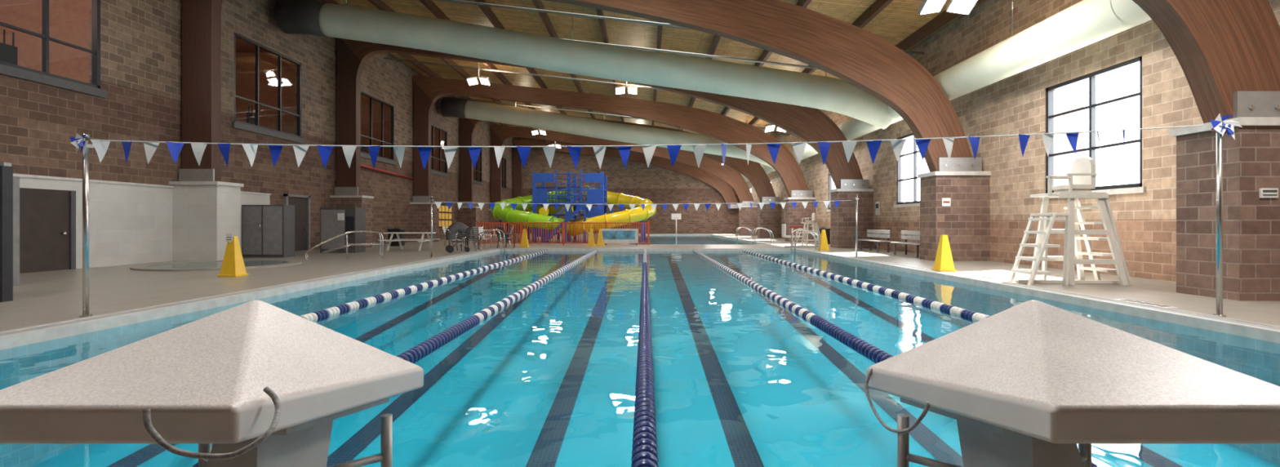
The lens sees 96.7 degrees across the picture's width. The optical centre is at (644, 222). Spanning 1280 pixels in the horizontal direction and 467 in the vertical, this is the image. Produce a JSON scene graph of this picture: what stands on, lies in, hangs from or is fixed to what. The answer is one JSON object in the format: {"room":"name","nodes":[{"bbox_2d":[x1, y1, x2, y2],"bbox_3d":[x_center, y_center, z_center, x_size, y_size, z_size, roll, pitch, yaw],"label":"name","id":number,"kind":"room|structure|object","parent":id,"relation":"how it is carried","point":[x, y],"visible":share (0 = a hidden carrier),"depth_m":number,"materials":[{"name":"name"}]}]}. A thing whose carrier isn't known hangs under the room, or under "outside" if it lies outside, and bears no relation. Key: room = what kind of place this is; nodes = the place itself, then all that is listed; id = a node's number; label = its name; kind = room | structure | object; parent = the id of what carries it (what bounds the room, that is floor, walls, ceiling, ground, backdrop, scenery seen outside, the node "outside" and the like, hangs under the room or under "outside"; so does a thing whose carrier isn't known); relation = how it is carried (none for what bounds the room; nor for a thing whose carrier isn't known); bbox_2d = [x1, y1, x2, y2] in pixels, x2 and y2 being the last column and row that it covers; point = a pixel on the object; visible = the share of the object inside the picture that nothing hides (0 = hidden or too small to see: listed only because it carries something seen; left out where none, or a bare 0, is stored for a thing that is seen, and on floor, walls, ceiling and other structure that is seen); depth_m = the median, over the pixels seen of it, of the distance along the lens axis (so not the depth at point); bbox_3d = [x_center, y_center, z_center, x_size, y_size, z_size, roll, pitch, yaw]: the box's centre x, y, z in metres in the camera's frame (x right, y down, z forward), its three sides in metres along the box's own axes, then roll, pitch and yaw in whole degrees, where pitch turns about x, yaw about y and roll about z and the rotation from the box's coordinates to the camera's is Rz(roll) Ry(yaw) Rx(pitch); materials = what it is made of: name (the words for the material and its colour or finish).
{"room":"indoor swimming pool","nodes":[
{"label":"indoor swimming pool","id":0,"kind":"room"},
{"bbox_2d":[0,0,503,186],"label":"windows","id":1,"kind":"structure","parent":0,"point":[68,20],"depth_m":17.15,"materials":[{"name":"glass"}]},
{"bbox_2d":[0,29,364,152],"bbox_3d":[-15.375,-3.880,21.400,0.550,1.640,20.400,0,0,0],"label":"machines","id":2,"kind":"object","parent":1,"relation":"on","point":[8,54],"visible":0.21,"depth_m":14.01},
{"bbox_2d":[0,0,513,249],"bbox_3d":[-14.450,-4.100,29.000,0.300,11.300,66.000,0,0,0],"label":"wall","id":3,"kind":"structure","parent":0,"point":[141,40],"depth_m":19.37,"materials":[{"name":"brick"}]},
{"bbox_2d":[19,187,75,273],"bbox_3d":[-14.230,0.175,13.250,0.140,1.950,1.900,0,0,0],"label":"door","id":4,"kind":"structure","parent":3,"relation":"in","point":[47,217],"depth_m":13.58,"materials":[{"name":"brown metal"}]},
{"bbox_2d":[0,0,100,88],"bbox_3d":[-14.380,-5.075,13.000,0.140,3.150,3.900,0,0,0],"label":"window","id":5,"kind":"structure","parent":3,"relation":"in","point":[95,4],"depth_m":14.08,"materials":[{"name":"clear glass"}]},
{"bbox_2d":[13,173,271,268],"bbox_3d":[-14.250,0.020,8.800,0.100,2.260,25.600,0,0,0],"label":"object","id":6,"kind":"structure","parent":3,"relation":"attached to","point":[130,223],"depth_m":15.52,"materials":[{"name":"white paint"}]},
{"bbox_2d":[0,64,506,191],"bbox_3d":[-14.270,-3.400,34.875,0.100,0.200,47.850,0,0,0],"label":"trim","id":7,"kind":"structure","parent":3,"relation":"attached to","point":[4,69],"depth_m":14.52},
{"bbox_2d":[234,31,301,137],"bbox_3d":[-14.380,-5.075,21.750,0.140,3.150,3.900,0,0,0],"label":"window","id":8,"kind":"structure","parent":3,"relation":"in","point":[257,45],"depth_m":22.36,"materials":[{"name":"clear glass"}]},
{"bbox_2d":[283,193,310,251],"bbox_3d":[-14.230,0.000,23.310,0.140,2.300,1.620,0,0,0],"label":"door","id":9,"kind":"structure","parent":3,"relation":"in","point":[301,203],"depth_m":23.55,"materials":[{"name":"silver metal"}]},
{"bbox_2d":[360,91,394,160],"bbox_3d":[-14.380,-5.075,30.500,0.140,3.150,3.900,0,0,0],"label":"window","id":10,"kind":"structure","parent":3,"relation":"in","point":[371,97],"depth_m":31.11,"materials":[{"name":"clear glass"}]},
{"bbox_2d":[360,164,413,179],"bbox_3d":[-14.180,-2.800,30.850,0.140,0.333,7.903,0,0,0],"label":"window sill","id":11,"kind":"structure","parent":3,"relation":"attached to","point":[362,165],"depth_m":31.07,"materials":[{"name":"paint"}]},
{"bbox_2d":[431,123,447,173],"bbox_3d":[-14.380,-5.075,39.250,0.140,3.150,3.900,0,0,0],"label":"window","id":12,"kind":"structure","parent":3,"relation":"in","point":[432,125],"depth_m":39.87,"materials":[{"name":"clear glass"}]},
{"bbox_2d":[439,203,452,227],"bbox_3d":[-14.260,-0.500,39.750,0.080,1.700,4.500,0,0,0],"label":"notice board","id":13,"kind":"object","parent":3,"relation":"attached to","point":[445,214],"visible":0.58,"depth_m":40.58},
{"bbox_2d":[473,143,481,182],"bbox_3d":[-14.380,-5.075,48.000,0.140,3.150,3.900,0,0,0],"label":"window","id":14,"kind":"structure","parent":3,"relation":"in","point":[476,170],"depth_m":49.84,"materials":[{"name":"clear glass"}]},
{"bbox_2d":[502,156,506,188],"bbox_3d":[-14.380,-5.075,56.750,0.140,3.150,3.900,0,0,0],"label":"window","id":15,"kind":"structure","parent":3,"relation":"in","point":[504,158],"depth_m":58.62,"materials":[{"name":"clear glass"}]},
{"bbox_2d":[511,138,738,208],"bbox_3d":[-2.008,-5.174,61.385,24.615,7.829,0.550,0,0,0],"label":"arch","id":16,"kind":"object","parent":3,"relation":"attached to","point":[723,188],"visible":0.6,"depth_m":61.20,"materials":[{"name":"brown wood"}]},
{"bbox_2d":[513,137,740,233],"bbox_3d":[-1.950,-4.200,62.150,25.300,11.500,0.300,0,0,0],"label":"wall","id":17,"kind":"structure","parent":0,"point":[660,185],"depth_m":62.00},
{"bbox_2d":[0,233,1279,346],"bbox_3d":[-1.950,1.350,29.000,24.700,0.400,66.000,0,0,0],"label":"floor","id":18,"kind":"structure","parent":0,"point":[40,298],"depth_m":11.37,"materials":[{"name":"concrete"}]},
{"bbox_2d":[0,162,19,302],"bbox_3d":[-10.465,0.135,9.380,2.270,2.030,2.240,0,0,0],"label":"storage cabinet","id":19,"kind":"object","parent":18,"relation":"on","point":[9,184],"depth_m":8.35,"materials":[{"name":"metal"}]},
{"bbox_2d":[69,133,93,316],"bbox_3d":[-6.877,0.029,6.975,0.247,2.242,0.170,0,0,0],"label":"flag pole","id":20,"kind":"object","parent":18,"relation":"on","point":[82,142],"visible":0.99,"depth_m":6.98,"materials":[{"name":"silver metal"}]},
{"bbox_2d":[89,124,1206,169],"bbox_3d":[0.040,-0.932,6.998,13.721,0.550,0.189,0,0,0],"label":"pennant flags","id":21,"kind":"object","parent":20,"relation":"attached to","point":[101,146],"visible":1,"depth_m":7.00},
{"bbox_2d":[168,181,244,261],"bbox_3d":[-13.569,-0.050,17.650,1.459,2.400,1.120,0,0,0],"label":"pier","id":22,"kind":"object","parent":18,"relation":"on","point":[203,212],"visible":0.93,"depth_m":17.15,"materials":[{"name":"white tile"}]},
{"bbox_2d":[226,233,232,242],"bbox_3d":[-8.900,0.325,12.192,0.140,0.190,0.036,0,0,0],"label":"card","id":23,"kind":"object","parent":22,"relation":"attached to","point":[228,236],"visible":1,"depth_m":12.18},
{"bbox_2d":[178,0,982,181],"bbox_3d":[-2.008,-5.174,17.635,24.615,7.829,0.550,0,0,0],"label":"arch","id":24,"kind":"object","parent":22,"relation":"on","point":[854,55],"visible":0.93,"depth_m":17.45,"materials":[{"name":"brown wood"}]},
{"bbox_2d":[0,299,423,466],"bbox_3d":[-1.053,0.682,1.566,0.648,0.936,0.988,0,0,0],"label":"starting block","id":25,"kind":"object","parent":18,"relation":"on","point":[264,384],"visible":1,"depth_m":1.27,"materials":[{"name":"plastic"}]},
{"bbox_2d":[129,259,301,271],"bbox_3d":[-11.450,1.130,15.400,3.700,0.040,3.700,0,0,0],"label":"tub","id":26,"kind":"object","parent":18,"relation":"on","point":[249,264],"visible":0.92,"depth_m":15.02,"materials":[{"name":"concrete"}]},
{"bbox_2d":[217,235,248,276],"bbox_3d":[-8.900,0.720,12.300,0.400,0.860,0.400,0,0,0],"label":"cone","id":27,"kind":"object","parent":18,"relation":"on","point":[233,264],"visible":0.98,"depth_m":12.20,"materials":[{"name":"yellow plastic"}]},
{"bbox_2d":[241,204,294,257],"bbox_3d":[-12.700,0.275,19.163,1.400,1.750,0.675,0,0,0],"label":"storage cabinet","id":28,"kind":"object","parent":18,"relation":"on","point":[267,230],"visible":0.98,"depth_m":18.87,"materials":[{"name":"silver metal"}]},
{"bbox_2d":[320,207,365,253],"bbox_3d":[-11.775,0.275,22.177,1.350,1.750,0.845,0,0,0],"label":"vending machine","id":29,"kind":"object","parent":18,"relation":"on","point":[334,221],"visible":1,"depth_m":21.77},
{"bbox_2d":[304,230,383,260],"bbox_3d":[-9.666,0.703,18.319,2.194,0.902,1.044,0,0,-29],"label":"handrail","id":30,"kind":"object","parent":18,"relation":"on","point":[347,245],"visible":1,"depth_m":18.25,"materials":[{"name":"silver metal"}]},
{"bbox_2d":[329,195,373,247],"bbox_3d":[-13.569,-0.050,26.400,1.459,2.400,1.120,0,0,0],"label":"brick pier","id":31,"kind":"object","parent":18,"relation":"on","point":[336,201],"visible":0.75,"depth_m":25.90,"materials":[{"name":"brick"}]},
{"bbox_2d":[334,37,869,195],"bbox_3d":[-2.008,-5.174,26.385,24.615,7.829,0.550,0,0,0],"label":"arch","id":32,"kind":"object","parent":31,"relation":"on","point":[807,124],"visible":0.58,"depth_m":26.20,"materials":[{"name":"brown wood"}]},
{"bbox_2d":[386,227,405,245],"bbox_3d":[-12.400,0.690,28.400,0.660,0.920,0.660,0,0,0],"label":"trash can","id":33,"kind":"object","parent":18,"relation":"on","point":[395,229],"visible":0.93,"depth_m":28.10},
{"bbox_2d":[377,231,439,250],"bbox_3d":[-9.900,0.783,24.000,1.900,0.765,1.720,0,0,0],"label":"picnic table","id":34,"kind":"object","parent":18,"relation":"on","point":[422,239],"visible":0.97,"depth_m":24.02,"materials":[{"name":"white plastic"}]},
{"bbox_2d":[409,202,439,241],"bbox_3d":[-13.569,-0.050,35.150,1.459,2.400,1.120,0,0,0],"label":"brick pier","id":35,"kind":"object","parent":18,"relation":"on","point":[420,212],"visible":0.71,"depth_m":34.65,"materials":[{"name":"brick"}]},
{"bbox_2d":[412,75,813,202],"bbox_3d":[-2.008,-5.174,35.135,24.615,7.829,0.550,0,0,0],"label":"arch","id":36,"kind":"object","parent":35,"relation":"on","point":[427,90],"visible":0.95,"depth_m":34.95,"materials":[{"name":"brown wood"}]},
{"bbox_2d":[429,195,433,257],"bbox_3d":[-7.120,0.130,19.000,0.120,2.040,0.120,0,0,0],"label":"flag pole","id":37,"kind":"object","parent":18,"relation":"on","point":[431,197],"visible":0.98,"depth_m":18.97,"materials":[{"name":"silver metal"}]},
{"bbox_2d":[432,200,851,211],"bbox_3d":[-0.090,-0.568,19.003,13.980,0.377,0.219,0,0,0],"label":"pennant flags","id":38,"kind":"object","parent":37,"relation":"attached to","point":[826,202],"visible":1,"depth_m":19.00},
{"bbox_2d":[444,222,470,253],"bbox_3d":[-7.309,0.555,22.196,0.920,1.190,0.560,0,0,-23],"label":"baby stroller","id":39,"kind":"object","parent":18,"relation":"on","point":[456,227],"visible":1,"depth_m":22.00,"materials":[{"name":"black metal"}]},
{"bbox_2d":[448,226,471,251],"bbox_3d":[-7.584,0.650,23.356,0.576,1.009,0.718,0,0,16],"label":"patio chair","id":40,"kind":"object","parent":18,"relation":"on","point":[464,234],"visible":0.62,"depth_m":23.54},
{"bbox_2d":[457,206,479,237],"bbox_3d":[-13.569,-0.050,43.900,1.459,2.400,1.120,0,0,0],"label":"brick pier","id":41,"kind":"object","parent":18,"relation":"on","point":[465,215],"visible":0.61,"depth_m":43.40,"materials":[{"name":"brick"}]},
{"bbox_2d":[458,117,778,206],"bbox_3d":[-2.008,-5.174,43.885,24.615,7.829,0.550,0,0,0],"label":"arch","id":42,"kind":"object","parent":41,"relation":"on","point":[753,171],"visible":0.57,"depth_m":43.70,"materials":[{"name":"brown wood"}]},
{"bbox_2d":[464,226,480,249],"bbox_3d":[-7.374,0.650,24.353,0.576,1.009,0.718,0,0,-25],"label":"patio chair","id":43,"kind":"object","parent":18,"relation":"on","point":[471,230],"visible":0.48,"depth_m":24.57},
{"bbox_2d":[472,226,491,247],"bbox_3d":[-7.643,0.650,26.639,0.718,1.009,0.576,0,0,42],"label":"patio chair","id":44,"kind":"object","parent":18,"relation":"on","point":[480,228],"visible":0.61,"depth_m":26.80,"materials":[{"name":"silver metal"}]},
{"bbox_2d":[475,229,505,253],"bbox_3d":[-6.422,0.758,23.600,1.097,0.985,0.700,0,0,0],"label":"grab rail","id":45,"kind":"object","parent":18,"relation":"on","point":[489,230],"visible":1,"depth_m":23.85,"materials":[{"name":"silver metal"}]},
{"bbox_2d":[488,208,505,234],"bbox_3d":[-13.569,-0.050,52.650,1.459,2.400,1.120,0,0,0],"label":"brick pier","id":46,"kind":"object","parent":18,"relation":"on","point":[491,219],"visible":0.14,"depth_m":52.15,"materials":[{"name":"brick"}]},
{"bbox_2d":[489,124,756,208],"bbox_3d":[-2.008,-5.174,52.635,24.615,7.829,0.550,0,0,0],"label":"arch","id":47,"kind":"object","parent":46,"relation":"on","point":[500,134],"visible":0.7,"depth_m":52.45,"materials":[{"name":"brown wood"}]},
{"bbox_2d":[494,226,515,248],"bbox_3d":[-6.434,0.650,26.152,0.576,1.009,0.718,0,0,35],"label":"patio chair","id":48,"kind":"object","parent":18,"relation":"on","point":[496,228],"visible":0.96,"depth_m":26.02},
{"bbox_2d":[519,228,529,247],"bbox_3d":[-5.750,0.720,27.200,0.400,0.860,0.400,0,0,0],"label":"cone","id":49,"kind":"object","parent":18,"relation":"on","point":[524,242],"visible":1,"depth_m":27.08,"materials":[{"name":"yellow plastic"}]},
{"bbox_2d":[477,221,649,244],"bbox_3d":[-4.200,0.540,29.400,8.880,1.220,0.080,0,0,0],"label":"fence","id":50,"kind":"object","parent":18,"relation":"on","point":[563,223],"visible":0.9,"depth_m":29.38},
{"bbox_2d":[490,169,656,242],"bbox_3d":[-4.490,-0.988,36.555,10.606,4.424,7.590,0,0,0],"label":"water slide","id":51,"kind":"object","parent":18,"relation":"on","point":[593,196],"visible":0.86,"depth_m":34.38,"materials":[{"name":"plastic"}]},
{"bbox_2d":[586,228,595,246],"bbox_3d":[-2.650,0.720,28.200,0.400,0.860,0.400,0,0,0],"label":"cone","id":52,"kind":"object","parent":18,"relation":"on","point":[591,242],"visible":1,"depth_m":28.07,"materials":[{"name":"yellow plastic"}]},
{"bbox_2d":[595,228,604,245],"bbox_3d":[-2.250,0.720,28.700,0.400,0.860,0.400,0,0,0],"label":"cone","id":53,"kind":"object","parent":18,"relation":"on","point":[600,239],"visible":0.88,"depth_m":28.57,"materials":[{"name":"yellow plastic"}]},
{"bbox_2d":[601,228,638,244],"bbox_3d":[-1.350,0.725,29.240,2.000,0.850,0.120,0,0,0],"label":"banner sign","id":54,"kind":"object","parent":18,"relation":"on","point":[609,235],"visible":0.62,"depth_m":29.18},
{"bbox_2d":[0,290,1279,466],"bbox_3d":[0.125,2.006,13.450,12.950,1.503,23.100,0,0,0],"label":"basin","id":55,"kind":"object","parent":18,"relation":"in","point":[492,407],"visible":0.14,"depth_m":7.62,"materials":[{"name":"paint"}]},
{"bbox_2d":[0,234,1279,350],"bbox_3d":[0.125,1.194,29.400,13.750,0.119,55.800,0,0,0],"label":"pool coping","id":56,"kind":"object","parent":55,"relation":"on","point":[9,339],"visible":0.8,"depth_m":8.52,"materials":[{"name":"tile"}]},
{"bbox_2d":[106,290,1183,466],"bbox_3d":[0.000,2.057,13.675,11.725,1.248,21.150,0,0,0],"label":"lane markings","id":57,"kind":"object","parent":55,"relation":"in","point":[545,451],"visible":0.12,"depth_m":7.78,"materials":[{"name":"tile"}]},
{"bbox_2d":[41,251,1279,353],"bbox_3d":[0.125,1.250,13.450,12.950,0.001,23.100,0,0,0],"label":"pool water","id":58,"kind":"object","parent":55,"relation":"in","point":[688,273],"visible":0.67,"depth_m":11.54,"materials":[{"name":"liquid"}]},
{"bbox_2d":[191,249,596,466],"bbox_3d":[-2.165,1.238,13.450,0.140,0.136,23.080,0,0,0],"label":"lane rope","id":59,"kind":"object","parent":58,"relation":"on","point":[421,350],"visible":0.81,"depth_m":6.78,"materials":[{"name":"white plastic"}]},
{"bbox_2d":[299,249,547,322],"bbox_3d":[-4.330,1.238,13.450,0.140,0.136,23.080,0,0,0],"label":"lane rope","id":60,"kind":"object","parent":58,"relation":"on","point":[323,314],"visible":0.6,"depth_m":9.27,"materials":[{"name":"white plastic"}]},
{"bbox_2d":[631,249,658,466],"bbox_3d":[0.000,1.238,13.450,0.140,0.136,23.080,0,0,0],"label":"lane rope","id":61,"kind":"object","parent":58,"relation":"on","point":[644,451],"visible":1,"depth_m":3.89,"materials":[{"name":"blue plastic"}]},
{"bbox_2d":[742,249,990,322],"bbox_3d":[4.330,1.238,13.450,0.140,0.136,23.080,0,0,0],"label":"lane rope","id":62,"kind":"object","parent":58,"relation":"on","point":[974,317],"visible":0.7,"depth_m":9.35,"materials":[{"name":"white plastic"}]},
{"bbox_2d":[693,249,1098,466],"bbox_3d":[2.165,1.238,13.450,0.140,0.136,23.080,0,0,0],"label":"lane rope","id":63,"kind":"object","parent":58,"relation":"on","point":[868,350],"visible":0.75,"depth_m":6.78,"materials":[{"name":"white plastic"}]},
{"bbox_2d":[671,213,680,234],"bbox_3d":[3.200,0.100,57.763,1.000,2.100,0.595,0,0,0],"label":"sign","id":64,"kind":"object","parent":18,"relation":"on","point":[673,216],"visible":1,"depth_m":57.95,"materials":[{"name":"white plastic"}]},
{"bbox_2d":[737,205,757,235],"bbox_3d":[9.559,-0.200,52.650,1.679,2.700,1.120,0,0,0],"label":"brick pier","id":65,"kind":"object","parent":18,"relation":"on","point":[748,218],"visible":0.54,"depth_m":52.15,"materials":[{"name":"brick"}]},
{"bbox_2d":[752,227,773,244],"bbox_3d":[6.672,0.758,32.000,1.097,0.985,0.700,0,0,0],"label":"grab rail","id":66,"kind":"object","parent":18,"relation":"on","point":[756,228],"visible":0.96,"depth_m":31.69,"materials":[{"name":"silver metal"}]},
{"bbox_2d":[756,202,781,237],"bbox_3d":[9.559,-0.200,43.900,1.679,2.700,1.120,0,0,0],"label":"brick pier","id":67,"kind":"object","parent":18,"relation":"on","point":[769,219],"visible":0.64,"depth_m":43.40,"materials":[{"name":"brick"}]},
{"bbox_2d":[782,223,803,247],"bbox_3d":[7.025,0.600,27.000,0.950,1.100,0.600,0,0,0],"label":"chair","id":68,"kind":"object","parent":18,"relation":"on","point":[784,225],"visible":0.98,"depth_m":26.90,"materials":[{"name":"white plastic"}]},
{"bbox_2d":[783,197,816,241],"bbox_3d":[9.559,-0.200,35.150,1.679,2.700,1.120,0,0,0],"label":"brick pier","id":69,"kind":"object","parent":18,"relation":"on","point":[793,216],"visible":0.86,"depth_m":34.65,"materials":[{"name":"brick"}]},
{"bbox_2d":[790,229,820,253],"bbox_3d":[6.672,0.758,23.600,1.097,0.985,0.700,0,0,0],"label":"grab rail","id":70,"kind":"object","parent":18,"relation":"on","point":[806,230],"visible":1,"depth_m":23.29,"materials":[{"name":"silver metal"}]},
{"bbox_2d":[793,213,820,246],"bbox_3d":[7.965,0.335,27.865,1.471,1.646,0.888,0,0,0],"label":"chair","id":71,"kind":"object","parent":18,"relation":"on","point":[813,215],"visible":0.81,"depth_m":27.67,"materials":[{"name":"beige plastic"}]},
{"bbox_2d":[815,226,830,244],"bbox_3d":[9.700,0.690,31.000,0.660,0.920,0.660,0,0,0],"label":"trash can","id":72,"kind":"object","parent":18,"relation":"on","point":[827,230],"visible":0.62,"depth_m":30.70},
{"bbox_2d":[817,229,829,249],"bbox_3d":[7.600,0.720,24.200,0.400,0.860,0.400,0,0,0],"label":"cone","id":73,"kind":"object","parent":18,"relation":"on","point":[824,242],"visible":0.83,"depth_m":24.08,"materials":[{"name":"yellow plastic"}]},
{"bbox_2d":[828,188,873,248],"bbox_3d":[9.559,-0.200,26.400,1.679,2.700,1.120,0,0,0],"label":"brick pier","id":74,"kind":"object","parent":18,"relation":"on","point":[842,217],"visible":0.96,"depth_m":25.90,"materials":[{"name":"brick"}]},
{"bbox_2d":[854,194,858,257],"bbox_3d":[7.070,0.105,19.000,0.120,2.090,0.120,0,0,0],"label":"flag pole","id":75,"kind":"object","parent":18,"relation":"on","point":[856,195],"visible":0.91,"depth_m":18.97,"materials":[{"name":"silver metal"}]},
{"bbox_2d":[857,229,890,252],"bbox_3d":[9.220,0.715,22.900,0.480,0.870,2.200,0,0,0],"label":"park bench","id":76,"kind":"object","parent":18,"relation":"on","point":[871,235],"visible":1,"depth_m":22.71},
{"bbox_2d":[890,230,919,257],"bbox_3d":[9.220,0.715,19.700,0.480,0.870,2.200,0,0,0],"label":"park bench","id":77,"kind":"object","parent":18,"relation":"on","point":[905,237],"visible":0.68,"depth_m":20.12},
{"bbox_2d":[931,235,956,271],"bbox_3d":[7.150,0.720,13.600,0.400,0.860,0.400,0,0,0],"label":"cone","id":78,"kind":"object","parent":18,"relation":"on","point":[944,261],"visible":0.98,"depth_m":13.49,"materials":[{"name":"yellow plastic"}]},
{"bbox_2d":[917,171,991,261],"bbox_3d":[9.559,-0.200,17.650,1.679,2.700,1.120,0,0,0],"label":"brick pier","id":79,"kind":"object","parent":18,"relation":"on","point":[966,223],"visible":0.96,"depth_m":17.15,"materials":[{"name":"brick"}]},
{"bbox_2d":[942,197,950,206],"bbox_3d":[9.075,-0.625,17.133,0.250,0.250,0.033,0,0,0],"label":"sign","id":80,"kind":"object","parent":79,"relation":"attached to","point":[945,201],"visible":1,"depth_m":17.12,"materials":[{"name":"white paint"}]},
{"bbox_2d":[843,254,1177,307],"bbox_3d":[7.140,1.147,14.075,0.180,0.007,12.750,0,0,0],"label":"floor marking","id":81,"kind":"structure","parent":18,"relation":"on","point":[1124,300],"depth_m":8.17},
{"bbox_2d":[1008,156,1131,285],"bbox_3d":[8.050,-0.049,10.952,1.996,2.422,1.269,0,0,3],"label":"chair","id":82,"kind":"object","parent":18,"relation":"on","point":[1082,178],"visible":0.98,"depth_m":10.63,"materials":[{"name":"beige plastic"}]},
{"bbox_2d":[864,299,1279,466],"bbox_3d":[1.069,0.682,1.585,0.616,0.936,0.950,0,0,0],"label":"starting block","id":83,"kind":"object","parent":18,"relation":"on","point":[1024,384],"visible":1,"depth_m":1.29,"materials":[{"name":"plastic"}]},
{"bbox_2d":[1168,116,1279,300],"bbox_3d":[9.559,-0.200,8.900,1.679,2.700,1.120,0,0,0],"label":"brick pier","id":84,"kind":"object","parent":18,"relation":"on","point":[1251,160],"visible":0.85,"depth_m":8.49,"materials":[{"name":"brick"}]},
{"bbox_2d":[1259,188,1278,197],"bbox_3d":[9.195,-0.440,8.383,0.250,0.140,0.033,0,0,0],"label":"sign","id":85,"kind":"object","parent":84,"relation":"attached to","point":[1264,193],"visible":1,"depth_m":8.37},
{"bbox_2d":[1209,114,1243,316],"bbox_3d":[7.074,-0.094,6.975,0.405,2.488,0.170,0,0,0],"label":"flag pole","id":86,"kind":"object","parent":18,"relation":"on","point":[1218,126],"visible":0.97,"depth_m":6.97,"materials":[{"name":"silver metal"}]},
{"bbox_3d":[-13.570,-0.050,8.900,1.459,2.400,1.120,0,0,0],"label":"pier","id":87,"kind":"object","parent":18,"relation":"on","visible":0},
{"bbox_2d":[1132,0,1279,123],"bbox_3d":[-2.008,-5.174,8.885,24.615,7.829,0.550,0,0,0],"label":"arch","id":88,"kind":"object","parent":87,"relation":"on","point":[1227,52],"visible":0.92,"depth_m":8.70,"materials":[{"name":"brown wood"}]},
{"bbox_2d":[318,0,985,137],"bbox_3d":[-1.900,-8.306,29.000,25.400,3.094,66.600,0,0,0],"label":"ceiling","id":89,"kind":"structure","parent":0,"point":[900,19],"depth_m":24.33,"materials":[{"name":"brown wood"}]},
{"bbox_2d":[466,62,491,85],"bbox_3d":[-9.000,-8.204,30.828,1.218,1.447,0.565,0,0,0],"label":"lamp","id":90,"kind":"object","parent":89,"relation":"hanging from","point":[473,80],"visible":0.91,"depth_m":30.75,"materials":[{"name":"metal"}]},
{"bbox_2d":[531,128,546,134],"bbox_3d":[-9.000,-8.204,48.328,1.218,1.447,0.565,0,0,0],"label":"lamp","id":91,"kind":"object","parent":89,"relation":"hanging from","point":[533,131],"visible":0.82,"depth_m":48.20,"materials":[{"name":"metal"}]},
{"bbox_2d":[274,0,893,128],"bbox_3d":[-2.101,-6.416,22.000,23.664,5.583,1.320,0,0,0],"label":"air duct","id":92,"kind":"object","parent":89,"relation":"hanging from","point":[304,17],"visible":0.95,"depth_m":21.46,"materials":[{"name":"silver metal"}]},
{"bbox_2d":[440,97,773,168],"bbox_3d":[-2.101,-6.416,39.300,23.664,5.583,1.320,0,0,0],"label":"air duct","id":93,"kind":"object","parent":89,"relation":"hanging from","point":[449,107],"visible":0.7,"depth_m":38.76,"materials":[{"name":"silver metal"}]},
{"bbox_2d":[614,81,637,94],"bbox_3d":[-1.000,-7.514,30.828,1.218,1.067,0.565,0,0,0],"label":"lamp","id":94,"kind":"object","parent":89,"relation":"hanging from","point":[620,89],"visible":0.82,"depth_m":30.72,"materials":[{"name":"metal"}]},
{"bbox_2d":[319,0,981,148],"bbox_3d":[-1.700,-7.974,29.000,23.160,2.890,66.000,0,0,0],"label":"ceiling purlins","id":95,"kind":"structure","parent":89,"relation":"attached to","point":[944,17],"depth_m":23.37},
{"bbox_2d":[383,0,924,135],"bbox_3d":[-1.950,-7.612,26.850,24.511,2.816,27.400,0,0,0],"label":"conduit pipes","id":96,"kind":"object","parent":89,"relation":"attached to","point":[448,1],"visible":0.51,"depth_m":24.16,"materials":[{"name":"metal"}]},
{"bbox_2d":[764,124,786,132],"bbox_3d":[7.100,-6.043,30.828,1.218,2.226,0.565,0,0,0],"label":"lamp","id":97,"kind":"object","parent":89,"relation":"hanging from","point":[769,127],"visible":0.41,"depth_m":30.81,"materials":[{"name":"metal"}]},
{"bbox_2d":[741,0,1151,182],"bbox_3d":[9.600,-5.377,28.500,0.954,3.008,63.000,0,0,0],"label":"air duct","id":98,"kind":"object","parent":89,"relation":"hanging from","point":[1086,23],"visible":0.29,"depth_m":13.56,"materials":[{"name":"silver metal"}]},
{"bbox_2d":[917,0,977,15],"bbox_3d":[7.100,-6.043,13.328,1.218,2.226,0.565,0,0,0],"label":"lamp","id":99,"kind":"object","parent":89,"relation":"hanging from","point":[927,6],"visible":1,"depth_m":13.34,"materials":[{"name":"metal"}]},
{"bbox_2d":[628,235,755,244],"bbox_3d":[2.800,1.250,43.500,7.600,0.001,27.000,0,0,0],"label":"pool water","id":100,"kind":"object","parent":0,"point":[654,239],"visible":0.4,"depth_m":40.51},
{"bbox_2d":[746,0,1279,281],"bbox_3d":[10.550,-2.700,29.000,0.300,8.500,66.000,0,0,0],"label":"wall","id":101,"kind":"structure","parent":0,"point":[1145,223],"depth_m":15.47,"materials":[{"name":"brick"}]},
{"bbox_2d":[828,170,831,209],"bbox_3d":[10.500,-2.125,30.850,0.140,2.750,2.900,0,0,0],"label":"window","id":102,"kind":"structure","parent":101,"relation":"in","point":[829,175],"depth_m":32.21,"materials":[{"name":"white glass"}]},
{"bbox_2d":[875,201,879,214],"bbox_3d":[10.383,-0.650,25.400,0.034,0.600,0.400,0,0,0],"label":"safety sign","id":103,"kind":"object","parent":101,"relation":"attached to","point":[877,203],"visible":1,"depth_m":25.35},
{"bbox_2d":[897,133,919,204],"bbox_3d":[10.500,-2.125,22.100,0.140,2.750,2.900,0,0,0],"label":"window","id":104,"kind":"structure","parent":101,"relation":"in","point":[915,152],"depth_m":22.53,"materials":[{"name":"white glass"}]},
{"bbox_2d":[826,186,1146,211],"bbox_3d":[10.395,-0.690,35.225,0.110,0.120,46.850,0,0,0],"label":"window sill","id":105,"kind":"structure","parent":101,"relation":"attached to","point":[1136,189],"depth_m":12.52,"materials":[{"name":"stone"}]},
{"bbox_2d":[1045,56,1142,193],"bbox_3d":[10.500,-2.125,13.350,0.140,2.750,2.900,0,0,0],"label":"window","id":106,"kind":"structure","parent":101,"relation":"in","point":[1050,116],"depth_m":13.31,"materials":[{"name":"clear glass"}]},
{"label":"outside","id":107,"kind":"structure","parent":0,"visible":0},
{"bbox_3d":[50.375,1.600,35.000,79.250,0.100,150.000,0,0,0],"label":"ground","id":108,"kind":"structure","parent":107,"visible":0},
{"bbox_2d":[1056,80,1087,185],"bbox_3d":[20.650,-2.750,32.000,2.100,8.600,8.200,0,0,0],"label":"brick wing","id":109,"kind":"object","parent":108,"relation":"on","point":[1071,97],"visible":0.24,"depth_m":28.00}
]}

